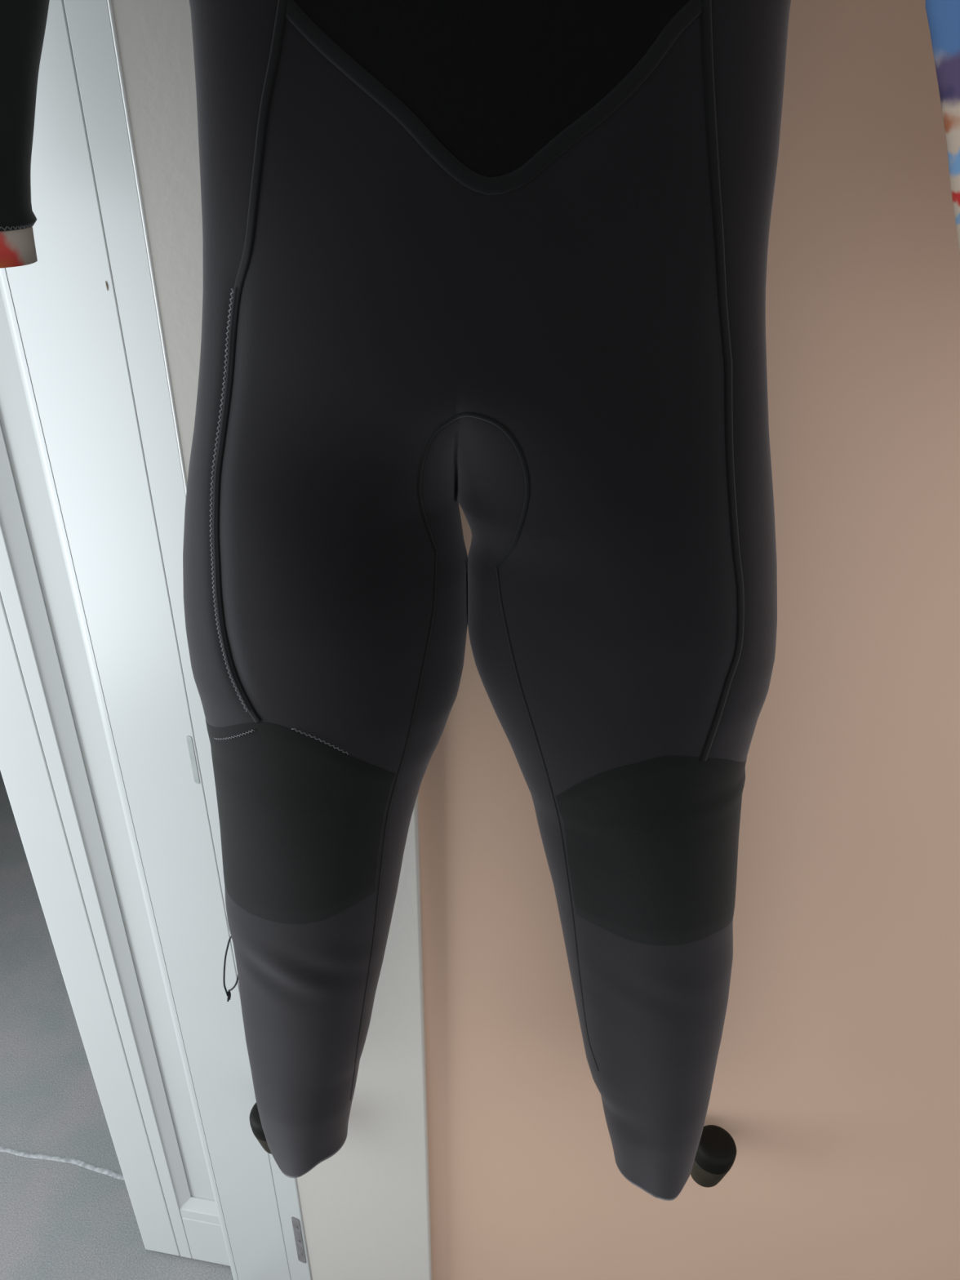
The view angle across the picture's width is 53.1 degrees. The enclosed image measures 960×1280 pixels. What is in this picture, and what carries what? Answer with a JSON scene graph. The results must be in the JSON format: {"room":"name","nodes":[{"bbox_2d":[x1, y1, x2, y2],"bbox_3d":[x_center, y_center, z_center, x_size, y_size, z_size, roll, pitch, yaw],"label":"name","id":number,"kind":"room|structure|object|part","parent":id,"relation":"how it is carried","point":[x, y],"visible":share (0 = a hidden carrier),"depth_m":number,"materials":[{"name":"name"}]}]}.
{"room":"bedroom","nodes":[
{"label":"bedroom","id":0,"kind":"room"},
{"bbox_2d":[0,770,233,1279],"bbox_3d":[-0.512,1.078,1.267,4.400,0.053,4.300,1,30,0],"label":"floor","id":1,"kind":"structure","parent":0,"point":[67,1212],"depth_m":1.62,"materials":[{"name":"grey concrete"}]},
{"bbox_2d":[417,0,959,1279],"bbox_3d":[0.805,-0.435,0.564,1.811,3.300,0.120,2,30,3],"label":"wall","id":2,"kind":"structure","parent":0,"point":[836,1086],"depth_m":0.91,"materials":[{"name":"paint"}]},
{"bbox_2d":[0,0,311,1279],"bbox_3d":[-0.285,-0.442,0.555,0.202,3.297,0.084,11,32,18],"label":"door frame","id":3,"kind":"structure","parent":2,"relation":"in","point":[82,319],"depth_m":0.80,"materials":[{"name":"white paint"}]},
{"bbox_2d":[0,288,230,1266],"bbox_3d":[-0.329,0.062,0.949,0.340,2.020,0.040,5,31,8],"label":"door","id":4,"kind":"structure","parent":3,"relation":"in","point":[56,768],"depth_m":1.05,"materials":[{"name":"white paint"}]},
{"bbox_2d":[0,0,49,268],"bbox_3d":[-0.403,-0.423,0.368,0.483,0.528,0.123,5,31,8],"label":"sleeve","id":5,"kind":"object","parent":4,"relation":"hanging from","point":[23,23],"visible":1,"depth_m":0.43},
{"bbox_3d":[-0.341,0.878,1.424,0.183,0.131,0.040,5,31,8],"label":"rail","id":6,"kind":"part","parent":4,"relation":"part of","materials":[{"name":"white paint"}]},
{"bbox_3d":[-0.266,0.111,0.892,0.006,0.055,0.002,12,32,18],"label":"strike plate","id":7,"kind":"part","parent":3,"relation":"part of","materials":[{"name":"paint"}]},
{"bbox_3d":[-0.239,0.552,1.102,0.048,0.062,0.060,-12,33,-21],"label":"rubber knob","id":8,"kind":"part","parent":3,"relation":"part of","materials":[{"name":"black rubber"}]},
{"bbox_3d":[-0.235,0.565,1.103,0.046,0.038,0.046,-4,30,3],"label":"knob","id":9,"kind":"part","parent":3,"relation":"part of","materials":[{"name":"black rubber"}]},
{"bbox_3d":[-0.241,0.799,1.279,0.012,0.107,0.003,12,32,18],"label":"hinge plate","id":10,"kind":"part","parent":3,"relation":"part of","materials":[{"name":"grey metal"}]},
{"bbox_2d":[106,0,431,1279],"bbox_3d":[-0.142,-0.448,0.570,0.184,3.299,0.046,2,30,3],"label":"wall","id":11,"kind":"structure","parent":2,"relation":"attached to","point":[365,1208],"depth_m":0.99,"materials":[{"name":"paint"}]},
{"bbox_2d":[182,0,791,1200],"bbox_3d":[-0.002,-0.082,0.618,0.446,1.421,0.132,2,30,3],"label":"wetsuit","id":12,"kind":"object","parent":2,"relation":"hanging from","point":[505,261],"visible":1,"depth_m":0.55,"materials":[{"name":"rubber"}]},
{"bbox_3d":[0.005,-0.378,0.385,0.190,0.354,0.025,2,30,3],"label":"chest panel","id":13,"kind":"part","parent":12,"relation":"part of","materials":[{"name":"black rubber"}]},
{"bbox_2d":[690,1124,736,1187],"bbox_3d":[0.265,0.585,1.095,0.049,0.065,0.060,13,32,20],"label":"hook","id":14,"kind":"object","parent":2,"relation":"attached to","point":[716,1153],"visible":0.8,"depth_m":1.07,"materials":[{"name":"black rubber"}]},
{"bbox_3d":[0.260,0.597,1.095,0.047,0.039,0.047,7,30,-4],"label":"knob","id":15,"kind":"part","parent":14,"relation":"part of","materials":[{"name":"black rubber"}]},
{"bbox_2d":[925,0,959,253],"bbox_3d":[0.339,-0.374,0.382,0.295,0.530,0.064,1,30,0],"label":"picture","id":16,"kind":"object","parent":2,"relation":"hanging from","point":[943,15],"visible":1,"depth_m":0.44}
]}

